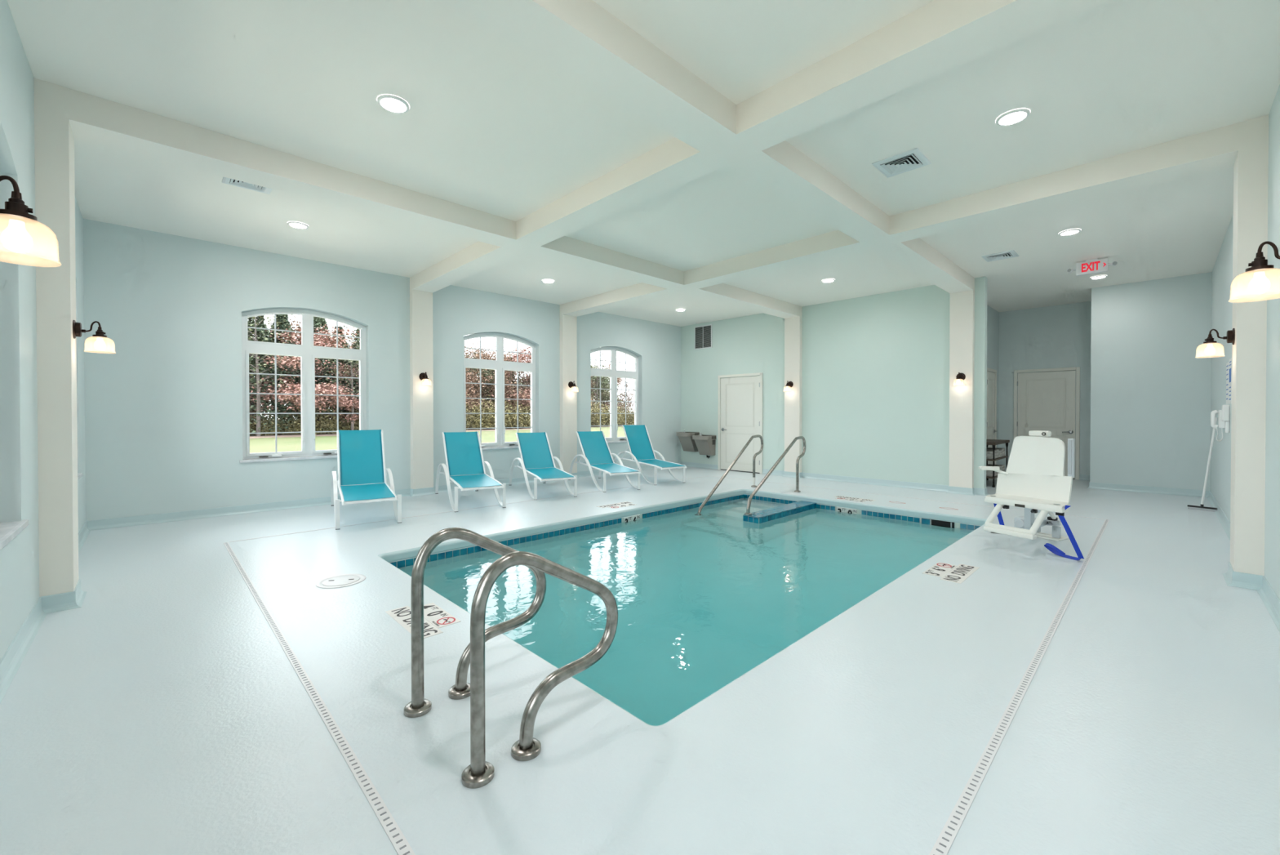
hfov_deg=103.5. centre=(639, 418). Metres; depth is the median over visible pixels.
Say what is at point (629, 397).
tree
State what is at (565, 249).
trim
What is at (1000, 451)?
folded towels
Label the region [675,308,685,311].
recessed light
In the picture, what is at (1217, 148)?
ceiling beam
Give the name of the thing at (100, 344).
wall sconce
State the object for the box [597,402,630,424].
shrub
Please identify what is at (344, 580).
lid
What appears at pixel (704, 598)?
pool water
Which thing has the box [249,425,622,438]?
leaf litter
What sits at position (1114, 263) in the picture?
lamp
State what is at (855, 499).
depth marker
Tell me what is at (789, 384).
wall sconce
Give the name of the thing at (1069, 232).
recessed light
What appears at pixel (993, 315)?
wall
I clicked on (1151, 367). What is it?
wall
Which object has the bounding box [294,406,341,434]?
shrub
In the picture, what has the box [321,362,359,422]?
maple tree
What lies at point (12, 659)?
baseboard
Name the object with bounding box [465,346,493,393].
tree
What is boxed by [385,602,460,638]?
depth marker
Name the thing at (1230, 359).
notice
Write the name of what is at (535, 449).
lounge chair
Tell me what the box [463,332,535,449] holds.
window
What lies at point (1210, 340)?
socket
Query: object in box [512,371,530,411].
tree
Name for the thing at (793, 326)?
column
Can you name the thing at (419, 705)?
grab rail
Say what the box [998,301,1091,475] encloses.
wall
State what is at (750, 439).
stair handrail
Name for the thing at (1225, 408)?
control box
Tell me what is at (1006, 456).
shelf
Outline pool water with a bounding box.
[397,497,973,724]
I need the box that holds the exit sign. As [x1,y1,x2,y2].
[1066,257,1117,275]
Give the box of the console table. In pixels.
[986,439,1009,487]
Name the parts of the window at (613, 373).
casement sash, sill, casement sash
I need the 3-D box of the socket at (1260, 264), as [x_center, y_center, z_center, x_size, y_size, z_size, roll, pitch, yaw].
[2.255,-0.570,1.837,0.066,0.065,0.066,-1,1,-44]
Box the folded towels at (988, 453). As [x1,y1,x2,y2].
[986,450,995,458]
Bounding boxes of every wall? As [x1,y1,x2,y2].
[0,0,85,660]
[83,218,680,520]
[680,276,986,488]
[986,305,999,464]
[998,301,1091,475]
[1089,271,1212,490]
[1209,84,1279,599]
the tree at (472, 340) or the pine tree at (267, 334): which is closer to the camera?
the pine tree at (267, 334)
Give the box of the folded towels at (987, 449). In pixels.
[986,448,999,457]
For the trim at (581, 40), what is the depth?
2.65 m
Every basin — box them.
[675,431,699,436]
[692,434,716,439]
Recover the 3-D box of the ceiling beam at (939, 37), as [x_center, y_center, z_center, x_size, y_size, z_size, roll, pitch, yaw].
[-0.433,-1.954,4.597,0.297,0.191,8.214,-1,1,-44]
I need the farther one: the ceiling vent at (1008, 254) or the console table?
the console table
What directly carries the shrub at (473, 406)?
on the lawn
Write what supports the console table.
on the floor
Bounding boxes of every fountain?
[675,429,699,451]
[692,432,716,458]
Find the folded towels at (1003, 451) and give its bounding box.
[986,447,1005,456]
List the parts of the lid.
lid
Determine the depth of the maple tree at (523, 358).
49.94 m
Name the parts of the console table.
leg, leg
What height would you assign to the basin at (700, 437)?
0.085 m
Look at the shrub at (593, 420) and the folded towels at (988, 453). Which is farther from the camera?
the shrub at (593, 420)
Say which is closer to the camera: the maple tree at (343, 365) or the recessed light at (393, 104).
the recessed light at (393, 104)
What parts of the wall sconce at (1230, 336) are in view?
bulb, gooseneck arm, wall plate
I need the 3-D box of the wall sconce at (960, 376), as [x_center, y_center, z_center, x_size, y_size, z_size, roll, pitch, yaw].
[4.732,-0.581,7.482,0.188,0.203,0.146,-1,1,-44]
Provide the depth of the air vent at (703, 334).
11.16 m
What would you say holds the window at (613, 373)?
in the wall at (163, 394)
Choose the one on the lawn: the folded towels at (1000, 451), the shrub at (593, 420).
the shrub at (593, 420)
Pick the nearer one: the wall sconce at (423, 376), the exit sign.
the exit sign
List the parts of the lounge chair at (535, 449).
rail, frame, seat rail, rail, frame, seat rail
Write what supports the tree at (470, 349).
on the lawn
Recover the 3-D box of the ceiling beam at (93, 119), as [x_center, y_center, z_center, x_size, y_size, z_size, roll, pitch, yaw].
[-2.569,-1.950,4.259,3.242,0.191,0.314,-1,1,-44]
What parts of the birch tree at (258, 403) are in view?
crown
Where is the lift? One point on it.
(1034, 480)
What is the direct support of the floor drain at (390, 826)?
on the floor
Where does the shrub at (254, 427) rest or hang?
on the lawn
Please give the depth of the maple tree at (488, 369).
52.38 m
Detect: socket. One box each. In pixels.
[0,191,37,223]
[92,326,106,337]
[1203,333,1217,343]
[1244,252,1274,272]
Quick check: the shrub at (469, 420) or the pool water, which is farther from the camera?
the shrub at (469, 420)
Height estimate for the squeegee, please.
1.151 m
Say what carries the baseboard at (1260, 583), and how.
attached to the wall at (1222, 272)
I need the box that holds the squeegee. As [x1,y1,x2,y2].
[1187,417,1217,511]
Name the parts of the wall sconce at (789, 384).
wall plate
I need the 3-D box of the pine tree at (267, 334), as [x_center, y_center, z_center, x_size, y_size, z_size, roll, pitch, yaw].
[-24.922,-3.658,32.327,5.314,9.502,5.286,0,1,-19]
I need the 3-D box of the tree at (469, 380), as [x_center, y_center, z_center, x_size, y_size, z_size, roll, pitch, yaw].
[-16.022,-3.451,46.365,5.936,8.841,8.300,0,0,-9]
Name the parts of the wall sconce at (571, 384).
wall plate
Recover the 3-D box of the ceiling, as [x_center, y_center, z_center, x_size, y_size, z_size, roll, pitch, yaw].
[1.690,-2.194,6.651,13.091,0.250,8.614,-1,1,-44]
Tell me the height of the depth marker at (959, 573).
0.008 m
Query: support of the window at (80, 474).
in the wall at (19, 456)
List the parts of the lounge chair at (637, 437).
rail, frame, seat rail, rail, frame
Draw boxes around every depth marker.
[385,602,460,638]
[596,501,635,508]
[834,495,875,502]
[922,561,978,583]
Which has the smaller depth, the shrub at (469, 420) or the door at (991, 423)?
the door at (991, 423)
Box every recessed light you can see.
[287,221,308,228]
[377,94,409,113]
[542,279,554,283]
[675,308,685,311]
[822,278,835,282]
[995,108,1030,125]
[1058,228,1080,235]
[1089,275,1106,279]
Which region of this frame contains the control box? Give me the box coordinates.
[1222,404,1229,432]
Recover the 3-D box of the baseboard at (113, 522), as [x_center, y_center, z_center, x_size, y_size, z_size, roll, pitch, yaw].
[-2.341,1.080,8.393,9.283,0.100,0.139,-1,1,-44]
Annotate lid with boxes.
[315,573,365,588]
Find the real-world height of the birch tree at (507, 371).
6.563 m
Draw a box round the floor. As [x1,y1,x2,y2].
[0,466,1279,854]
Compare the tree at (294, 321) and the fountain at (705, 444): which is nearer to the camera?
the fountain at (705, 444)
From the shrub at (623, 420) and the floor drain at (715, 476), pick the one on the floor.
the floor drain at (715, 476)
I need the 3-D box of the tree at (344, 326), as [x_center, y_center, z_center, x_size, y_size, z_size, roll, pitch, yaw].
[-23.303,-3.421,38.344,6.574,8.973,8.732,0,1,-22]
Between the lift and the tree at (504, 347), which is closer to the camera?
the lift
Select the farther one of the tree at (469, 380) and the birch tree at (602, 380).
the birch tree at (602, 380)
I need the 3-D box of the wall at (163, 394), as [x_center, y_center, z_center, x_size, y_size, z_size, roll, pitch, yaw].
[-2.424,-0.351,8.538,9.783,3.561,0.200,-1,1,-44]
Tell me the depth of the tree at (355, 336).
35.84 m
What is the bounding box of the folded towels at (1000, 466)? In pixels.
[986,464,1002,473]
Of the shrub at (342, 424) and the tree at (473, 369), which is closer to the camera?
the shrub at (342, 424)
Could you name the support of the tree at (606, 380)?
on the lawn
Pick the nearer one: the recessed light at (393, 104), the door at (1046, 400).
the recessed light at (393, 104)
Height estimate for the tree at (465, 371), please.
6.062 m
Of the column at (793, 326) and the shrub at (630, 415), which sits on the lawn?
the shrub at (630, 415)
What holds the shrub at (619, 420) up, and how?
on the lawn
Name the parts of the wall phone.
coiled cord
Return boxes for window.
[77,472,82,479]
[239,308,366,462]
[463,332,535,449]
[591,346,638,443]
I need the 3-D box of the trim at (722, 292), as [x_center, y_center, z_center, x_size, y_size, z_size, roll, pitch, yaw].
[1.836,-1.989,8.524,3.060,0.191,0.314,-1,1,-44]
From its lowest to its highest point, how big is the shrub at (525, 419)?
2.920 m
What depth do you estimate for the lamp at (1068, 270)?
6.72 m
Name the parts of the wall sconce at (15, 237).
gooseneck arm, bulb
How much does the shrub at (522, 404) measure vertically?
3.080 m
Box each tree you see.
[247,314,297,435]
[247,315,301,432]
[248,324,359,417]
[249,316,276,385]
[253,314,319,429]
[253,315,328,422]
[270,320,359,418]
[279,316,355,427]
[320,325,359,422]
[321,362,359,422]
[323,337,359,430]
[325,336,359,393]
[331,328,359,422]
[464,338,494,414]
[464,341,479,394]
[464,354,516,413]
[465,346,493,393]
[465,371,491,417]
[471,340,511,392]
[473,340,530,411]
[478,368,528,412]
[481,343,531,414]
[493,346,529,413]
[504,370,527,409]
[507,351,531,410]
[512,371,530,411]
[591,353,610,407]
[591,353,623,408]
[591,361,617,403]
[591,361,627,412]
[591,377,599,405]
[591,379,632,415]
[606,377,634,412]
[621,364,635,400]
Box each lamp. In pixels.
[1066,268,1075,272]
[1107,261,1117,266]
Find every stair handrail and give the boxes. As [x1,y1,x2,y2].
[697,434,763,511]
[744,435,805,515]
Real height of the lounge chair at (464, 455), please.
0.938 m
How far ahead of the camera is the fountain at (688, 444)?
11.21 m
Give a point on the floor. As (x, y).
(164, 713)
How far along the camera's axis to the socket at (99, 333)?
3.31 m
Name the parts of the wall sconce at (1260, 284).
bulb, gooseneck arm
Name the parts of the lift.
armrest, clamp knob, footrest frame, rating plate, clamp knob, lift arm, plate, anchor post, armrest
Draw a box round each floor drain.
[223,542,415,854]
[229,475,706,542]
[715,475,1103,519]
[928,519,1109,854]
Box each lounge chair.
[331,429,401,529]
[435,431,506,511]
[509,431,577,499]
[568,431,640,492]
[613,424,686,484]
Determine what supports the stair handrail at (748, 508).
on the floor
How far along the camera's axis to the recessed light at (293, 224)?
5.33 m
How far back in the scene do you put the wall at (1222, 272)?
3.35 m
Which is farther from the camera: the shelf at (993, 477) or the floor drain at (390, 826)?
the shelf at (993, 477)
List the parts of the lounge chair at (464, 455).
rail, frame, seat rail, rail, frame, seat rail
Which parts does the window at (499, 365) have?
casement sash, sill, casement sash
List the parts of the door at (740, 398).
panel moulding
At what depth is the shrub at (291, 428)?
32.85 m
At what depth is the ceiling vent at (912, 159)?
4.04 m
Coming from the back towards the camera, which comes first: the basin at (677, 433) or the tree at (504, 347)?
the tree at (504, 347)
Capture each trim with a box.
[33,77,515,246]
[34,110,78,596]
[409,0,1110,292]
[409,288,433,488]
[434,0,736,151]
[525,235,684,288]
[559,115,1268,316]
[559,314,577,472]
[682,283,802,318]
[726,141,889,242]
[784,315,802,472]
[872,238,974,293]
[949,289,974,488]
[1230,142,1268,575]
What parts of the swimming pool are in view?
skimmer plate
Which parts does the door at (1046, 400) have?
panel moulding, lever handle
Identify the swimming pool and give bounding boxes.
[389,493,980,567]
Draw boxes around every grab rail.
[404,527,546,717]
[461,551,617,788]
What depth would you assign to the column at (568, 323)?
9.32 m
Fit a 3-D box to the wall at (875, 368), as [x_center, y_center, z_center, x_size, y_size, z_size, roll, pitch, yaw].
[3.047,-0.364,9.580,0.128,3.561,5.917,-1,1,-44]
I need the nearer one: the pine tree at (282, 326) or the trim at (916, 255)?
the trim at (916, 255)
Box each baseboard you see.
[0,520,90,703]
[87,461,680,530]
[680,461,989,495]
[1004,469,1279,631]
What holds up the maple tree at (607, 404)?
on the lawn
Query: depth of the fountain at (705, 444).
10.88 m
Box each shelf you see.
[986,455,1008,461]
[986,475,997,478]
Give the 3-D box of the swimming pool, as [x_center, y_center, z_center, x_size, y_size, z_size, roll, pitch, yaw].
[0.953,1.739,5.101,5.668,1.034,3.288,-1,1,-44]
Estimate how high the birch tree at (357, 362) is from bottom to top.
6.563 m
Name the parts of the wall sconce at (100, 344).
wall plate, gooseneck arm, bulb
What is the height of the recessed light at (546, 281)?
0.020 m
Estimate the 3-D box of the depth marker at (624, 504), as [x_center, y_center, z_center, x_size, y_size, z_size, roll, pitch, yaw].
[-0.281,1.141,6.630,0.537,0.008,0.268,-1,1,-44]
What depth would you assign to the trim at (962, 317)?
7.54 m
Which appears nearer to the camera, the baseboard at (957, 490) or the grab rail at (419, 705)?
the grab rail at (419, 705)
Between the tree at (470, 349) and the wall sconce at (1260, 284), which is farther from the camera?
the tree at (470, 349)
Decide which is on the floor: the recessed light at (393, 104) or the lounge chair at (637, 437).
the lounge chair at (637, 437)
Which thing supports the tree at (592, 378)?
on the lawn
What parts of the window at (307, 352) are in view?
casement sash, crank handle, sill, casement sash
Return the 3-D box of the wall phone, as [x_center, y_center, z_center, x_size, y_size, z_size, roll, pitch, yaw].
[6.470,0.083,5.654,0.140,0.357,0.104,-1,1,-44]
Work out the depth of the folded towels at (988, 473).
8.31 m
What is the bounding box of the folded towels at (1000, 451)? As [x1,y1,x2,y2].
[999,449,1002,457]
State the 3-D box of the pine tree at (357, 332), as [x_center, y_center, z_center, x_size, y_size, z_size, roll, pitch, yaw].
[-20.956,-3.477,38.544,5.021,9.027,5.048,0,1,-34]
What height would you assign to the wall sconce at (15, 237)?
0.203 m
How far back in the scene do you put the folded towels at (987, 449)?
8.50 m
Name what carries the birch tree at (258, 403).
on the lawn
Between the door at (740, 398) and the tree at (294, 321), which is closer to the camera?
the door at (740, 398)
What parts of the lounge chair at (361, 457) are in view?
frame, rail, seat rail, rail, seat rail, frame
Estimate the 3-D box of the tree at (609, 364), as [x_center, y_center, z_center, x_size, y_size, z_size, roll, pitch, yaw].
[-5.076,-4.061,67.655,6.501,9.683,9.090,0,1,16]
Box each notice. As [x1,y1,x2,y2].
[1226,361,1229,404]
[1228,357,1231,404]
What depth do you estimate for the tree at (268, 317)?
33.36 m
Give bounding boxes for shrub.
[249,401,282,435]
[263,404,316,434]
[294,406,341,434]
[315,404,359,433]
[466,394,495,430]
[467,390,509,429]
[491,397,524,428]
[506,397,530,428]
[520,404,530,422]
[591,392,607,426]
[591,398,622,426]
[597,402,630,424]
[605,400,634,424]
[622,399,634,424]
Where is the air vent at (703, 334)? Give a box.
[694,324,711,349]
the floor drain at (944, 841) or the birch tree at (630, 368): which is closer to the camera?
the floor drain at (944, 841)
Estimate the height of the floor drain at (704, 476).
0.003 m
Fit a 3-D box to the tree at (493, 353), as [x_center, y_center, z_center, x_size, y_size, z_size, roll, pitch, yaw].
[-13.307,-3.348,48.888,8.063,8.588,5.766,0,1,31]
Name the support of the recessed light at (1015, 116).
in the ceiling
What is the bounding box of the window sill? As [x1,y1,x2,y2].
[0,519,28,550]
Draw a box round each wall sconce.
[0,175,37,253]
[72,320,106,350]
[418,372,428,384]
[568,381,576,391]
[785,380,793,390]
[955,372,965,384]
[1203,328,1235,354]
[1244,241,1279,293]
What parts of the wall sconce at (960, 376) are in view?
wall plate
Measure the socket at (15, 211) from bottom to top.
0.065 m
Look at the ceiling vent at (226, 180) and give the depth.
4.42 m
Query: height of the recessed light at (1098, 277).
0.020 m
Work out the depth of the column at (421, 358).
7.47 m
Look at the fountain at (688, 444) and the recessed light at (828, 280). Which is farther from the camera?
the fountain at (688, 444)
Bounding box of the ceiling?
[6,0,1279,326]
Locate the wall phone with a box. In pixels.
[1210,409,1225,441]
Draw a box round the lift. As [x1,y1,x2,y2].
[977,430,1084,559]
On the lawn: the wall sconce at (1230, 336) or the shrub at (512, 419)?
the shrub at (512, 419)
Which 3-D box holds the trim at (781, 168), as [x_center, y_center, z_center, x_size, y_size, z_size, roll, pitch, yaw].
[1.588,-1.954,4.427,2.369,0.191,0.300,-1,1,-44]
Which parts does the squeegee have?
squeegee blade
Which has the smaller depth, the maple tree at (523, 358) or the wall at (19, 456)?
the wall at (19, 456)
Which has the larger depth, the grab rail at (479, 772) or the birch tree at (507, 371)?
the birch tree at (507, 371)
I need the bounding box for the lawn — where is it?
[249,421,625,453]
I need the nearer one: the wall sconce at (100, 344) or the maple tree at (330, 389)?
the wall sconce at (100, 344)
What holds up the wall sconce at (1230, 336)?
attached to the wall at (1222, 272)
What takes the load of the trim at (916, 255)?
attached to the wall at (875, 368)
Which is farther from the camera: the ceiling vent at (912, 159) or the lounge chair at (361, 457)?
the lounge chair at (361, 457)
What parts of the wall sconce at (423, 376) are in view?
wall plate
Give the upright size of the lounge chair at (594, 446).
0.892 m
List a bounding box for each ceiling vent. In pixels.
[222,177,271,194]
[871,147,931,177]
[981,249,1018,262]
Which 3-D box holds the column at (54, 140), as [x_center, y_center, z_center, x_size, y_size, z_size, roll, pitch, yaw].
[-3.683,-0.335,3.192,0.137,3.020,0.314,-1,1,-44]
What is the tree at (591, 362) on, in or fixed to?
on the lawn
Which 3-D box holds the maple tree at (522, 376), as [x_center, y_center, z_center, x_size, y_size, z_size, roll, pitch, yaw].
[-12.895,-3.285,57.020,10.740,8.320,8.170,0,1,36]
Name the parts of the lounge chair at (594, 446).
rail, frame, seat rail, rail, frame, seat rail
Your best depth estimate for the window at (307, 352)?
6.63 m
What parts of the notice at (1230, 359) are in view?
blue panel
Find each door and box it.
[717,372,762,473]
[986,367,996,464]
[1013,366,1079,479]
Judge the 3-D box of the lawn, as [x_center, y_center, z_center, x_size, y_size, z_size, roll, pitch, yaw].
[-6.277,0.933,49.614,180.000,0.001,200.000,-1,1,-44]
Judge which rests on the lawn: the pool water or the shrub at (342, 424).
the shrub at (342, 424)
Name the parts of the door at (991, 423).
panel moulding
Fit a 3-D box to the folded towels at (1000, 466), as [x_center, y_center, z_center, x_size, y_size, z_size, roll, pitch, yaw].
[6.120,0.889,8.775,0.210,0.140,0.270,-1,1,-44]
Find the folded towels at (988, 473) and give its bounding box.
[986,470,995,476]
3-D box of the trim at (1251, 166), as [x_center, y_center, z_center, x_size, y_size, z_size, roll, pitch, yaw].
[4.301,-0.343,3.569,0.315,3.020,0.132,-1,1,-44]

